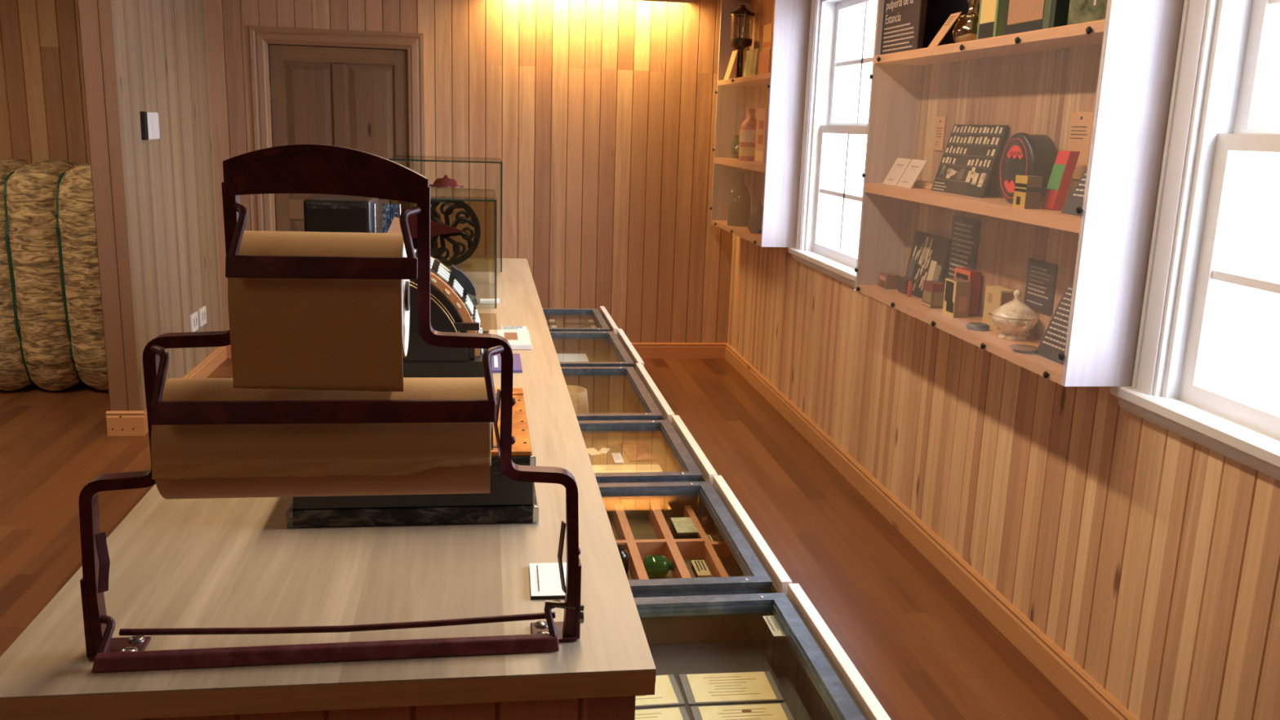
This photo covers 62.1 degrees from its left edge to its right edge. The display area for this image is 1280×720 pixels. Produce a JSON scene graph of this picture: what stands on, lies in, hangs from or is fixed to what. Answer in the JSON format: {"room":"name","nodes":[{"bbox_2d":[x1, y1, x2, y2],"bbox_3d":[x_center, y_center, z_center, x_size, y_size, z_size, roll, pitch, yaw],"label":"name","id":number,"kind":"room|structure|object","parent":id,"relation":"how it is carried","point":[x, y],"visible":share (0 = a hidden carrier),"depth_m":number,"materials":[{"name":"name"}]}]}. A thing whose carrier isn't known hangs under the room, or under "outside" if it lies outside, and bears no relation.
{"room":"museum","nodes":[
{"label":"museum","id":0,"kind":"room"},
{"bbox_2d":[77,0,223,410],"bbox_3d":[-2.725,-1.278,6.029,0.147,3.000,1.822,0,13,-8],"label":"wall","id":1,"kind":"structure","parent":0,"point":[154,201],"depth_m":5.57,"materials":[{"name":"wood"}]},
{"bbox_2d":[106,410,146,435],"bbox_3d":[-2.638,0.325,5.454,0.180,0.128,0.022,0,13,-8],"label":"baseboard","id":2,"kind":"structure","parent":1,"relation":"attached to","point":[119,423],"depth_m":5.45,"materials":[{"name":"brown wood"}]},
{"bbox_2d":[139,111,148,139],"bbox_3d":[-2.560,-1.210,5.488,0.022,0.143,0.047,0,13,-8],"label":"control box","id":3,"kind":"object","parent":1,"relation":"attached to","point":[144,121],"visible":1,"depth_m":5.47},
{"bbox_2d":[146,111,159,139],"bbox_3d":[-2.585,-1.241,5.631,0.014,0.139,0.200,0,13,-8],"label":"light switch","id":4,"kind":"object","parent":1,"relation":"attached to","point":[153,117],"visible":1,"depth_m":5.62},
{"bbox_2d":[144,346,226,434],"bbox_3d":[-2.690,0.130,6.356,0.018,0.113,1.820,0,13,-8],"label":"baseboard","id":5,"kind":"structure","parent":1,"relation":"attached to","point":[211,362],"depth_m":6.73,"materials":[{"name":"brown wood"}]},
{"bbox_2d":[190,311,198,332],"bbox_3d":[-2.708,-0.230,6.458,0.013,0.110,0.140,0,13,-8],"label":"wall socket","id":6,"kind":"object","parent":1,"relation":"attached to","point":[193,317],"visible":0.84,"depth_m":6.44,"materials":[{"name":"white"}]},
{"bbox_2d":[198,306,206,327],"bbox_3d":[-2.736,-0.274,6.651,0.013,0.110,0.140,0,13,-8],"label":"wall socket","id":7,"kind":"object","parent":1,"relation":"attached to","point":[202,312],"visible":1,"depth_m":6.63,"materials":[{"name":"white"}]},
{"bbox_2d":[0,0,733,342],"bbox_3d":[-2.682,-1.494,7.008,7.150,3.000,0.150,0,13,-8],"label":"wall","id":8,"kind":"structure","parent":0,"point":[599,116],"depth_m":7.20,"materials":[{"name":"wood"}]},
{"bbox_2d":[248,25,425,231],"bbox_3d":[-1.992,-1.076,7.117,1.094,2.180,0.020,0,13,-8],"label":"door frame","id":9,"kind":"structure","parent":8,"relation":"in","point":[260,37],"depth_m":6.93,"materials":[{"name":"brown wood"}]},
{"bbox_2d":[268,44,409,231],"bbox_3d":[-1.998,-1.027,7.141,0.880,2.065,0.114,0,13,-8],"label":"door","id":10,"kind":"structure","parent":8,"relation":"in","point":[361,104],"depth_m":7.02,"materials":[{"name":"brown wood"}]},
{"bbox_2d":[635,0,694,3],"bbox_3d":[-0.307,-2.474,6.946,1.320,0.230,0.210,0,13,-8],"label":"wall lamp","id":11,"kind":"object","parent":8,"relation":"attached to","point":[668,1],"visible":1,"depth_m":6.95,"materials":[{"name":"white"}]},
{"bbox_2d":[631,342,727,358],"bbox_3d":[-0.415,-0.068,7.582,2.123,0.113,0.018,0,13,-8],"label":"baseboard","id":12,"kind":"structure","parent":8,"relation":"attached to","point":[645,350],"depth_m":7.68,"materials":[{"name":"brown wood"}]},
{"bbox_2d":[0,358,1088,719],"bbox_3d":[-1.977,1.176,2.254,7.150,0.100,10.800,0,13,-8],"label":"floor","id":13,"kind":"structure","parent":0,"point":[923,650],"depth_m":4.34,"materials":[{"name":"brown wood"}]},
{"bbox_2d":[0,158,108,391],"bbox_3d":[-3.567,-0.521,6.335,1.074,1.328,0.850,0,13,-8],"label":"bale","id":14,"kind":"object","parent":13,"relation":"on","point":[52,337],"visible":0.75,"depth_m":5.99},
{"bbox_2d":[0,257,656,719],"bbox_3d":[-0.715,0.405,3.487,0.843,0.950,4.242,0,13,-8],"label":"countertop","id":15,"kind":"structure","parent":13,"relation":"on","point":[213,562],"depth_m":1.55,"materials":[{"name":"brown wood"}]},
{"bbox_2d":[78,144,584,672],"bbox_3d":[-0.386,0.065,1.347,0.646,0.662,0.108,0,13,-8],"label":"dispenser","id":16,"kind":"object","parent":15,"relation":"on","point":[321,169],"visible":0.99,"depth_m":1.33,"materials":[{"name":"red paint"}]},
{"bbox_2d":[227,230,409,391],"bbox_3d":[-0.403,-0.069,1.359,0.210,0.188,0.161,0,13,-8],"label":"paper roll","id":17,"kind":"object","parent":16,"relation":"hanging from","point":[308,334],"visible":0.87,"depth_m":1.29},
{"bbox_2d":[151,377,493,498],"bbox_3d":[-0.403,0.102,1.395,0.417,0.155,0.162,0,13,-8],"label":"paper roll","id":18,"kind":"object","parent":16,"relation":"on","point":[189,461],"visible":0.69,"depth_m":1.33,"materials":[{"name":"paper"}]},
{"bbox_2d":[303,193,488,377],"bbox_3d":[-0.671,-0.215,2.989,0.490,0.477,0.425,0,13,-8],"label":"cash register","id":19,"kind":"object","parent":15,"relation":"on","point":[453,300],"visible":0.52,"depth_m":2.84,"materials":[{"name":"black paint"}]},
{"bbox_2d":[285,387,538,528],"bbox_3d":[-0.425,0.174,2.069,0.432,0.133,0.471,0,13,-8],"label":"box","id":20,"kind":"object","parent":15,"relation":"on","point":[508,500],"visible":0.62,"depth_m":1.86,"materials":[{"name":"black paint"}]},
{"bbox_2d":[378,187,497,308],"bbox_3d":[-0.894,-0.460,4.216,0.638,0.407,0.606,0,13,-8],"label":"glass vitrine","id":21,"kind":"object","parent":15,"relation":"on","point":[436,193],"visible":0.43,"depth_m":4.17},
{"bbox_2d":[408,174,480,266],"bbox_3d":[-0.940,-0.666,5.082,0.351,0.429,0.310,0,13,-8],"label":"coffee grinder","id":22,"kind":"object","parent":15,"relation":"on","point":[437,228],"visible":0.78,"depth_m":5.01,"materials":[{"name":"metal"}]},
{"bbox_2d":[388,155,502,271],"bbox_3d":[-0.922,-0.709,5.103,0.509,0.507,0.456,0,13,-8],"label":"glass vitrine","id":23,"kind":"object","parent":15,"relation":"on","point":[420,158],"visible":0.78,"depth_m":4.98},
{"bbox_2d":[480,298,499,303],"bbox_3d":[-0.585,-0.229,4.135,0.075,0.010,0.050,0,13,-8],"label":"block","id":24,"kind":"object","parent":15,"relation":"on","point":[482,300],"visible":1,"depth_m":4.11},
{"bbox_2d":[490,353,522,372],"bbox_3d":[-0.392,0.008,3.109,0.087,0.007,0.220,0,13,-8],"label":"booklet","id":25,"kind":"object","parent":15,"relation":"on","point":[495,359],"visible":0.62,"depth_m":3.09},
{"bbox_2d":[488,329,531,349],"bbox_3d":[-0.419,-0.067,3.422,0.130,0.016,0.245,0,13,-8],"label":"booklet","id":26,"kind":"object","parent":15,"relation":"on","point":[517,339],"visible":0.69,"depth_m":3.42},
{"bbox_2d":[501,325,527,329],"bbox_3d":[-0.427,-0.102,3.607,0.086,0.004,0.120,0,13,-8],"label":"leaflet","id":27,"kind":"object","parent":15,"relation":"on","point":[503,327],"visible":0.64,"depth_m":3.63,"materials":[{"name":"white"}]},
{"bbox_2d":[528,562,566,599],"bbox_3d":[-0.133,0.342,1.651,0.076,0.006,0.122,0,13,-8],"label":"card","id":28,"kind":"object","parent":15,"relation":"on","point":[544,578],"visible":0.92,"depth_m":1.64,"materials":[{"name":"white"}]},
{"bbox_2d":[542,306,618,333],"bbox_3d":[-0.370,0.123,5.377,0.431,0.700,0.612,0,13,-8],"label":"drawer","id":29,"kind":"object","parent":13,"relation":"on","point":[602,319],"visible":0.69,"depth_m":5.50,"materials":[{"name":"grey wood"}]},
{"bbox_2d":[561,318,595,324],"bbox_3d":[-0.320,-0.200,5.500,0.164,0.010,0.145,0,13,-8],"label":"plate","id":30,"kind":"object","parent":29,"relation":"on","point":[565,321],"visible":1,"depth_m":5.48,"materials":[{"name":"silver metal"}]},
{"bbox_2d":[563,324,597,328],"bbox_3d":[-0.296,-0.164,5.341,0.164,0.010,0.145,0,13,-8],"label":"plate","id":31,"kind":"object","parent":29,"relation":"on","point":[566,326],"visible":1,"depth_m":5.35,"materials":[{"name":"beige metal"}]},
{"bbox_2d":[549,328,644,370],"bbox_3d":[-0.266,0.272,4.724,0.445,0.700,0.723,0,13,-8],"label":"drawer","id":32,"kind":"object","parent":13,"relation":"on","point":[602,348],"visible":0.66,"depth_m":4.94,"materials":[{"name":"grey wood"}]},
{"bbox_2d":[556,353,588,361],"bbox_3d":[-0.348,-0.007,4.812,0.222,0.002,0.190,0,13,-8],"label":"sheet","id":33,"kind":"object","parent":32,"relation":"on","point":[562,357],"visible":0.43,"depth_m":4.83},
{"bbox_2d":[560,363,675,422],"bbox_3d":[-0.163,0.439,3.991,0.433,0.700,0.775,0,13,-8],"label":"drawer","id":34,"kind":"object","parent":13,"relation":"on","point":[613,393],"visible":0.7,"depth_m":4.25,"materials":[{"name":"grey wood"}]},
{"bbox_2d":[566,385,588,413],"bbox_3d":[-0.275,0.185,4.074,0.166,0.150,0.166,0,13,-8],"label":"container","id":35,"kind":"object","parent":34,"relation":"on","point":[578,394],"visible":0.31,"depth_m":4.02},
{"bbox_2d":[577,415,717,485],"bbox_3d":[-0.057,0.593,3.313,0.444,0.700,0.612,0,13,-8],"label":"drawer","id":36,"kind":"object","parent":13,"relation":"on","point":[673,446],"visible":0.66,"depth_m":3.33,"materials":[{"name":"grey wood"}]},
{"bbox_2d":[586,447,602,455],"bbox_3d":[-0.151,0.290,3.359,0.037,0.002,0.070,-4,14,-25],"label":"note","id":37,"kind":"object","parent":36,"relation":"on","point":[592,451],"visible":0.79,"depth_m":3.35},
{"bbox_2d":[611,453,624,462],"bbox_3d":[-0.069,0.304,3.305,0.028,0.003,0.095,0,13,-8],"label":"note card","id":38,"kind":"object","parent":36,"relation":"on","point":[617,457],"visible":1,"depth_m":3.30,"materials":[{"name":"white"}]},
{"bbox_2d":[591,464,663,472],"bbox_3d":[-0.066,0.334,3.171,0.295,0.003,0.132,0,13,-8],"label":"sheet","id":39,"kind":"object","parent":36,"relation":"on","point":[612,468],"visible":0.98,"depth_m":3.20,"materials":[{"name":"paper"}]},
{"bbox_2d":[618,441,657,461],"bbox_3d":[-0.008,0.290,3.381,0.085,0.002,0.200,-1,13,-11],"label":"photograph","id":40,"kind":"object","parent":36,"relation":"on","point":[634,451],"visible":1,"depth_m":3.37},
{"bbox_2d":[597,475,791,597],"bbox_3d":[0.042,0.740,2.668,0.452,0.700,0.705,0,13,-8],"label":"drawer","id":41,"kind":"object","parent":13,"relation":"on","point":[751,566],"visible":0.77,"depth_m":2.65,"materials":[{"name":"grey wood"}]},
{"bbox_2d":[617,544,629,575],"bbox_3d":[-0.051,0.483,2.558,0.048,0.072,0.048,0,13,-8],"label":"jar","id":42,"kind":"object","parent":41,"relation":"in","point":[624,556],"visible":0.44,"depth_m":2.54,"materials":[{"name":"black glass"}]},
{"bbox_2d":[642,555,674,578],"bbox_3d":[0.043,0.496,2.549,0.073,0.054,0.054,0,13,-8],"label":"bottle","id":43,"kind":"object","parent":41,"relation":"in","point":[655,566],"visible":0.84,"depth_m":2.53,"materials":[{"name":"green glass"}]},
{"bbox_2d":[613,502,730,579],"bbox_3d":[0.045,0.487,2.615,0.385,0.047,0.650,0,13,-8],"label":"divider","id":44,"kind":"object","parent":41,"relation":"on","point":[675,550],"visible":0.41,"depth_m":2.67,"materials":[{"name":"brown wood"}]},
{"bbox_2d":[669,517,698,538],"bbox_3d":[0.113,0.453,2.754,0.058,0.054,0.115,0,13,-8],"label":"box","id":45,"kind":"object","parent":41,"relation":"in","point":[679,527],"visible":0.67,"depth_m":2.73,"materials":[{"name":"beige cardboard"}]},
{"bbox_2d":[690,560,711,577],"bbox_3d":[0.148,0.512,2.584,0.032,0.017,0.090,0,13,-8],"label":"card","id":46,"kind":"object","parent":41,"relation":"in","point":[700,567],"visible":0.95,"depth_m":2.58,"materials":[{"name":"beige"}]},
{"bbox_2d":[701,508,714,532],"bbox_3d":[0.183,0.429,2.860,0.036,0.060,0.036,0,13,-8],"label":"bottle","id":47,"kind":"object","parent":41,"relation":"on","point":[707,522],"visible":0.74,"depth_m":2.85,"materials":[{"name":"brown glass"}]},
{"bbox_2d":[633,583,890,719],"bbox_3d":[0.171,0.929,1.839,0.463,0.700,0.995,0,13,-8],"label":"drawer","id":48,"kind":"object","parent":13,"relation":"on","point":[811,672],"visible":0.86,"depth_m":2.18,"materials":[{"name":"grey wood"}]},
{"bbox_2d":[635,674,684,708],"bbox_3d":[-0.015,0.638,2.045,0.187,0.004,0.116,0,13,-8],"label":"document","id":49,"kind":"object","parent":48,"relation":"on","point":[667,691],"visible":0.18,"depth_m":2.03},
{"bbox_2d":[635,706,689,719],"bbox_3d":[0.002,0.665,1.929,0.187,0.004,0.116,0,13,-8],"label":"document","id":50,"kind":"object","parent":48,"relation":"on","point":[673,713],"visible":0.63,"depth_m":1.97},
{"bbox_2d":[679,671,783,705],"bbox_3d":[0.176,0.638,2.073,0.186,0.004,0.113,0,13,-8],"label":"document","id":51,"kind":"object","parent":48,"relation":"in","point":[716,688],"visible":1,"depth_m":2.07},
{"bbox_2d":[690,702,794,719],"bbox_3d":[0.193,0.665,1.957,0.186,0.004,0.113,0,13,-8],"label":"document","id":52,"kind":"object","parent":48,"relation":"in","point":[775,711],"visible":1,"depth_m":1.98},
{"bbox_2d":[762,615,785,636],"bbox_3d":[0.275,0.539,2.157,0.030,0.002,0.088,0,13,-8],"label":"label card","id":53,"kind":"object","parent":48,"relation":"attached to","point":[774,626],"visible":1,"depth_m":2.15,"materials":[{"name":"beige"}]},
{"bbox_2d":[727,234,1279,719],"bbox_3d":[1.515,-0.331,2.403,0.177,3.000,10.750,0,13,-8],"label":"wall","id":54,"kind":"structure","parent":0,"point":[1148,554],"depth_m":3.28,"materials":[{"name":"wood"}]},
{"bbox_2d":[709,0,811,247],"bbox_3d":[0.706,-1.521,6.489,0.224,1.505,1.379,0,13,-8],"label":"upper cabinet","id":55,"kind":"object","parent":54,"relation":"attached to","point":[775,183],"visible":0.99,"depth_m":5.97,"materials":[{"name":"brown wood"}]},
{"bbox_2d":[724,49,737,79],"bbox_3d":[0.587,-1.906,6.876,0.028,0.180,0.260,0,13,-8],"label":"paper tag","id":56,"kind":"object","parent":55,"relation":"on","point":[734,54],"visible":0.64,"depth_m":6.87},
{"bbox_2d":[730,135,739,158],"bbox_3d":[0.641,-1.424,7.097,0.064,0.150,0.064,0,13,-8],"label":"bottle","id":57,"kind":"object","parent":55,"relation":"on","point":[735,141],"visible":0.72,"depth_m":7.07,"materials":[{"name":"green glass"}]},
{"bbox_2d":[732,144,739,159],"bbox_3d":[0.655,-1.351,6.898,0.112,0.094,0.112,0,13,-8],"label":"float","id":58,"kind":"object","parent":55,"relation":"on","point":[735,150],"visible":0.41,"depth_m":6.87,"materials":[{"name":"green"}]},
{"bbox_2d":[711,220,761,246],"bbox_3d":[0.684,-0.799,6.650,0.198,0.025,1.339,0,13,-8],"label":"shelf","id":59,"kind":"object","parent":55,"relation":"attached to","point":[744,233],"depth_m":6.60,"materials":[{"name":"brown wood"}]},
{"bbox_2d":[727,171,751,226],"bbox_3d":[0.649,-1.047,6.904,0.152,0.345,0.152,0,13,-8],"label":"glass bottle","id":60,"kind":"object","parent":55,"relation":"on","point":[740,199],"visible":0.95,"depth_m":6.86,"materials":[{"name":"brown"}]},
{"bbox_2d":[714,157,765,173],"bbox_3d":[0.697,-1.206,6.560,0.198,0.038,1.339,0,13,-8],"label":"shelf","id":61,"kind":"object","parent":55,"relation":"attached to","point":[726,162],"depth_m":6.56,"materials":[{"name":"brown wood"}]},
{"bbox_2d":[729,4,755,78],"bbox_3d":[0.654,-2.051,6.873,0.156,0.469,0.160,0,13,-8],"label":"lantern","id":62,"kind":"object","parent":55,"relation":"on","point":[740,44],"visible":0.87,"depth_m":6.83,"materials":[{"name":"black metal"}]},
{"bbox_2d":[717,72,770,86],"bbox_3d":[0.713,-1.698,6.450,0.198,0.030,1.339,0,13,-8],"label":"shelf","id":63,"kind":"object","parent":55,"relation":"attached to","point":[763,79],"depth_m":6.56,"materials":[{"name":"brown wood"}]},
{"bbox_2d":[738,108,756,161],"bbox_3d":[0.690,-1.406,6.632,0.134,0.320,0.134,0,13,-8],"label":"bottle","id":64,"kind":"object","parent":55,"relation":"on","point":[748,128],"visible":0.78,"depth_m":6.59,"materials":[{"name":"ceramic"}]},
{"bbox_2d":[742,48,759,76],"bbox_3d":[0.689,-1.842,6.615,0.023,0.175,0.300,0,13,-8],"label":"picture card","id":65,"kind":"object","parent":55,"relation":"on","point":[751,60],"visible":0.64,"depth_m":6.60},
{"bbox_2d":[747,201,763,234],"bbox_3d":[0.721,-0.866,6.459,0.124,0.190,0.124,0,13,-8],"label":"flask","id":66,"kind":"object","parent":55,"relation":"on","point":[755,220],"visible":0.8,"depth_m":6.42,"materials":[{"name":"glass"}]},
{"bbox_2d":[754,108,768,163],"bbox_3d":[0.747,-1.338,6.345,0.061,0.316,0.220,0,13,-8],"label":"carton","id":67,"kind":"object","parent":55,"relation":"on","point":[762,113],"visible":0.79,"depth_m":6.32,"materials":[{"name":"cardboard"}]},
{"bbox_2d":[758,48,772,74],"bbox_3d":[0.769,-1.748,6.265,0.080,0.150,0.240,0,13,-8],"label":"carton","id":68,"kind":"object","parent":55,"relation":"on","point":[765,55],"visible":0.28,"depth_m":6.23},
{"bbox_2d":[762,22,773,50],"bbox_3d":[0.777,-1.892,6.229,0.066,0.144,0.190,0,13,-8],"label":"box","id":69,"kind":"object","parent":68,"relation":"on","point":[768,28],"visible":0.53,"depth_m":6.21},
{"bbox_2d":[787,0,877,287],"bbox_3d":[1.098,-1.125,5.106,0.249,1.503,1.615,0,13,-8],"label":"window","id":70,"kind":"structure","parent":54,"relation":"in","point":[825,126],"depth_m":5.67,"materials":[{"name":"white paint"}]},
{"bbox_2d":[724,343,1138,719],"bbox_3d":[1.385,1.095,2.621,0.018,0.113,10.582,0,13,-8],"label":"baseboard","id":71,"kind":"structure","parent":54,"relation":"attached to","point":[1088,695],"depth_m":3.92,"materials":[{"name":"brown wood"}]},
{"bbox_2d":[854,0,1184,386],"bbox_3d":[1.146,-0.846,3.519,0.224,1.505,1.668,0,13,-8],"label":"upper cabinet","id":72,"kind":"object","parent":54,"relation":"attached to","point":[1119,68],"visible":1,"depth_m":3.24,"materials":[{"name":"brown wood"}]},
{"bbox_2d":[878,272,900,288],"bbox_3d":[1.028,-0.327,4.389,0.059,0.058,0.090,0,13,-8],"label":"tin","id":73,"kind":"object","parent":72,"relation":"on","point":[886,280],"visible":0.91,"depth_m":4.35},
{"bbox_2d":[882,157,911,186],"bbox_3d":[1.021,-0.749,4.223,0.058,0.104,0.143,0,13,-8],"label":"card","id":74,"kind":"object","parent":72,"relation":"on","point":[900,165],"visible":1,"depth_m":4.22,"materials":[{"name":"grey"}]},
{"bbox_2d":[880,0,922,54],"bbox_3d":[0.992,-1.347,4.024,0.006,0.356,0.370,0,13,-8],"label":"sign","id":75,"kind":"object","parent":72,"relation":"on","point":[901,21],"visible":1,"depth_m":4.03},
{"bbox_2d":[882,22,914,52],"bbox_3d":[0.985,-1.230,4.053,0.001,0.088,0.309,0,13,-8],"label":"print","id":76,"kind":"object","parent":75,"relation":"attached to","point":[909,23],"depth_m":4.05},
{"bbox_2d":[897,276,915,293],"bbox_3d":[1.073,-0.298,4.260,0.052,0.060,0.077,0,13,-8],"label":"tin","id":77,"kind":"object","parent":72,"relation":"on","point":[903,281],"visible":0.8,"depth_m":4.24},
{"bbox_2d":[906,280,912,297],"bbox_3d":[1.056,-0.279,4.160,0.018,0.064,0.018,0,13,-8],"label":"tube","id":78,"kind":"object","parent":72,"relation":"on","point":[910,282],"visible":1,"depth_m":4.15,"materials":[{"name":"cardboard"}]},
{"bbox_2d":[896,159,927,188],"bbox_3d":[1.042,-0.716,4.078,0.058,0.104,0.142,0,13,-8],"label":"card","id":79,"kind":"object","parent":72,"relation":"on","point":[914,168],"visible":1,"depth_m":4.07,"materials":[{"name":"grey"}]},
{"bbox_2d":[914,181,933,189],"bbox_3d":[1.099,-0.664,4.048,0.038,0.022,0.190,0,13,-8],"label":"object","id":80,"kind":"object","parent":72,"relation":"on","point":[923,184],"visible":0.62,"depth_m":4.06,"materials":[{"name":"brown wood"}]},
{"bbox_2d":[905,230,951,298],"bbox_3d":[1.118,-0.368,4.160,0.052,0.241,0.360,0,13,-8],"label":"photograph","id":81,"kind":"object","parent":72,"relation":"on","point":[929,252],"visible":0.9,"depth_m":4.16},
{"bbox_2d":[921,280,945,308],"bbox_3d":[1.092,-0.244,3.945,0.055,0.092,0.087,0,13,-8],"label":"tin","id":82,"kind":"object","parent":72,"relation":"on","point":[933,292],"visible":0.83,"depth_m":3.91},
{"bbox_2d":[933,116,946,151],"bbox_3d":[1.159,-0.874,4.102,0.007,0.128,0.080,0,13,-8],"label":"tag","id":83,"kind":"object","parent":72,"relation":"hanging from","point":[940,121],"visible":1,"depth_m":4.10,"materials":[{"name":"beige"}]},
{"bbox_2d":[928,12,961,47],"bbox_3d":[1.054,-1.142,3.684,0.013,0.105,0.221,-2,13,-16],"label":"paper tag","id":84,"kind":"object","parent":72,"relation":"on","point":[952,19],"visible":0.96,"depth_m":3.68,"materials":[{"name":"beige"}]},
{"bbox_2d":[922,0,980,48],"bbox_3d":[1.173,-1.353,3.959,0.013,0.405,0.500,0,13,-8],"label":"backboard","id":85,"kind":"object","parent":72,"relation":"on","point":[938,11],"visible":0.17,"depth_m":4.07,"materials":[{"name":"black"}]},
{"bbox_2d":[942,278,971,318],"bbox_3d":[1.121,-0.220,3.758,0.057,0.128,0.091,0,13,-8],"label":"box","id":86,"kind":"object","parent":72,"relation":"on","point":[957,295],"visible":1,"depth_m":3.72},
{"bbox_2d":[857,284,1062,384],"bbox_3d":[1.124,-0.124,3.680,0.198,0.025,1.628,0,13,-8],"label":"shelf","id":87,"kind":"object","parent":72,"relation":"attached to","point":[988,340],"depth_m":3.48,"materials":[{"name":"brown wood"}]},
{"bbox_2d":[946,215,980,278],"bbox_3d":[1.184,-0.357,3.913,0.008,0.330,0.220,0,13,-8],"label":"board","id":88,"kind":"object","parent":72,"relation":"on","point":[965,233],"visible":0.65,"depth_m":3.90,"materials":[{"name":"stone"}]},
{"bbox_2d":[951,0,980,42],"bbox_3d":[1.142,-1.190,3.650,0.124,0.219,0.124,0,13,-8],"label":"bottle","id":89,"kind":"object","parent":72,"relation":"on","point":[965,29],"visible":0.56,"depth_m":3.62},
{"bbox_2d":[954,266,982,315],"bbox_3d":[1.171,-0.246,3.814,0.044,0.158,0.125,0,13,-8],"label":"box","id":90,"kind":"object","parent":72,"relation":"on","point":[973,276],"visible":0.57,"depth_m":3.76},
{"bbox_2d":[931,124,1008,197],"bbox_3d":[1.158,-0.710,3.756,0.093,0.240,0.460,0,13,-8],"label":"display board","id":91,"kind":"object","parent":72,"relation":"on","point":[971,153],"visible":1,"depth_m":3.73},
{"bbox_2d":[864,182,1081,233],"bbox_3d":[1.137,-0.530,3.590,0.198,0.038,1.628,0,13,-8],"label":"shelf","id":92,"kind":"object","parent":72,"relation":"attached to","point":[993,203],"depth_m":3.41,"materials":[{"name":"brown wood"}]},
{"bbox_2d":[965,322,990,331],"bbox_3d":[1.120,-0.111,3.524,0.076,0.018,0.076,0,13,-8],"label":"dish","id":93,"kind":"object","parent":72,"relation":"on","point":[980,326],"visible":1,"depth_m":3.50,"materials":[{"name":"grey metal"}]},
{"bbox_2d":[874,19,1105,65],"bbox_3d":[1.154,-1.023,3.480,0.198,0.030,1.628,0,13,-8],"label":"shelf","id":94,"kind":"object","parent":72,"relation":"attached to","point":[1086,37],"depth_m":3.33,"materials":[{"name":"brown wood"}]},
{"bbox_2d":[976,0,1006,39],"bbox_3d":[1.159,-1.151,3.398,0.091,0.256,0.133,0,13,-8],"label":"tin","id":95,"kind":"object","parent":72,"relation":"on","point":[991,12],"visible":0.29,"depth_m":3.38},
{"bbox_2d":[982,285,1014,328],"bbox_3d":[1.205,-0.177,3.575,0.051,0.130,0.111,0,13,-8],"label":"box","id":96,"kind":"object","parent":72,"relation":"on","point":[996,296],"visible":0.62,"depth_m":3.56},
{"bbox_2d":[991,289,1038,340],"bbox_3d":[1.190,-0.146,3.371,0.140,0.156,0.140,11,15,35],"label":"tureen","id":97,"kind":"object","parent":72,"relation":"on","point":[1015,317],"visible":1,"depth_m":3.33,"materials":[{"name":"ceramic"}]},
{"bbox_2d":[1009,344,1037,352],"bbox_3d":[1.151,-0.032,3.184,0.086,0.012,0.086,0,13,-8],"label":"saucer","id":98,"kind":"object","parent":72,"relation":"on","point":[1019,348],"visible":1,"depth_m":3.20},
{"bbox_2d":[1012,174,1042,208],"bbox_3d":[1.139,-0.494,3.124,0.048,0.094,0.071,0,13,-8],"label":"tin","id":99,"kind":"object","parent":72,"relation":"on","point":[1028,188],"visible":1,"depth_m":3.10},
{"bbox_2d":[998,132,1057,204],"bbox_3d":[1.191,-0.588,3.271,0.092,0.217,0.217,0,13,-8],"label":"tin","id":100,"kind":"object","parent":72,"relation":"on","point":[1024,153],"visible":0.78,"depth_m":3.21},
{"bbox_2d":[1002,0,1070,35],"bbox_3d":[1.220,-1.121,3.136,0.136,0.316,0.305,0,13,-8],"label":"tin","id":101,"kind":"object","parent":72,"relation":"on","point":[1020,15],"visible":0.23,"depth_m":3.12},
{"bbox_2d":[1023,258,1057,315],"bbox_3d":[1.267,-0.233,3.365,0.006,0.155,0.171,0,13,-8],"label":"board","id":102,"kind":"object","parent":72,"relation":"attached to","point":[1041,280],"visible":1,"depth_m":3.35,"materials":[{"name":"stone"}]},
{"bbox_2d":[1035,282,1073,364],"bbox_3d":[1.239,-0.094,3.008,0.083,0.214,0.277,0,13,-8],"label":"board","id":103,"kind":"object","parent":72,"relation":"on","point":[1053,342],"visible":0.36,"depth_m":3.10,"materials":[{"name":"stone"}]},
{"bbox_2d":[1040,150,1079,209],"bbox_3d":[1.224,-0.524,3.096,0.066,0.167,0.066,0,13,-8],"label":"box","id":104,"kind":"object","parent":72,"relation":"on","point":[1064,167],"visible":1,"depth_m":3.08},
{"bbox_2d":[1061,166,1087,216],"bbox_3d":[1.247,-0.500,2.868,0.108,0.221,0.182,0,13,-8],"label":"board","id":105,"kind":"object","parent":72,"relation":"on","point":[1075,200],"visible":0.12,"depth_m":2.94,"materials":[{"name":"cardboard"}]},
{"bbox_2d":[1066,111,1093,179],"bbox_3d":[1.300,-0.635,3.147,0.007,0.195,0.120,0,13,-8],"label":"tag","id":106,"kind":"object","parent":72,"relation":"hanging from","point":[1081,122],"visible":0.88,"depth_m":3.13,"materials":[{"name":"beige"}]},
{"bbox_2d":[1066,0,1107,25],"bbox_3d":[1.272,-1.019,2.822,0.126,0.256,0.250,0,13,-8],"label":"book","id":107,"kind":"object","parent":72,"relation":"on","point":[1079,11],"visible":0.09,"depth_m":2.87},
{"bbox_2d":[1110,0,1279,480],"bbox_3d":[1.556,-0.423,2.021,0.249,1.503,1.610,0,13,-8],"label":"window","id":108,"kind":"structure","parent":54,"relation":"in","point":[1219,135],"depth_m":2.66,"materials":[{"name":"white paint"}]},
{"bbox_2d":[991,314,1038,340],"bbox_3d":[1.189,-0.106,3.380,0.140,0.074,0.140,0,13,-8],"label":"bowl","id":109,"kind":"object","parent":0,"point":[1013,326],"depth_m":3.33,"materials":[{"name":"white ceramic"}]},
{"label":"outside","id":110,"kind":"structure","parent":0,"visible":0},
{"bbox_2d":[836,186,1279,411],"bbox_3d":[19.962,1.045,8.379,38.050,0.100,70.000,0,13,-8],"label":"ground","id":111,"kind":"structure","parent":110,"point":[1255,377],"depth_m":13.71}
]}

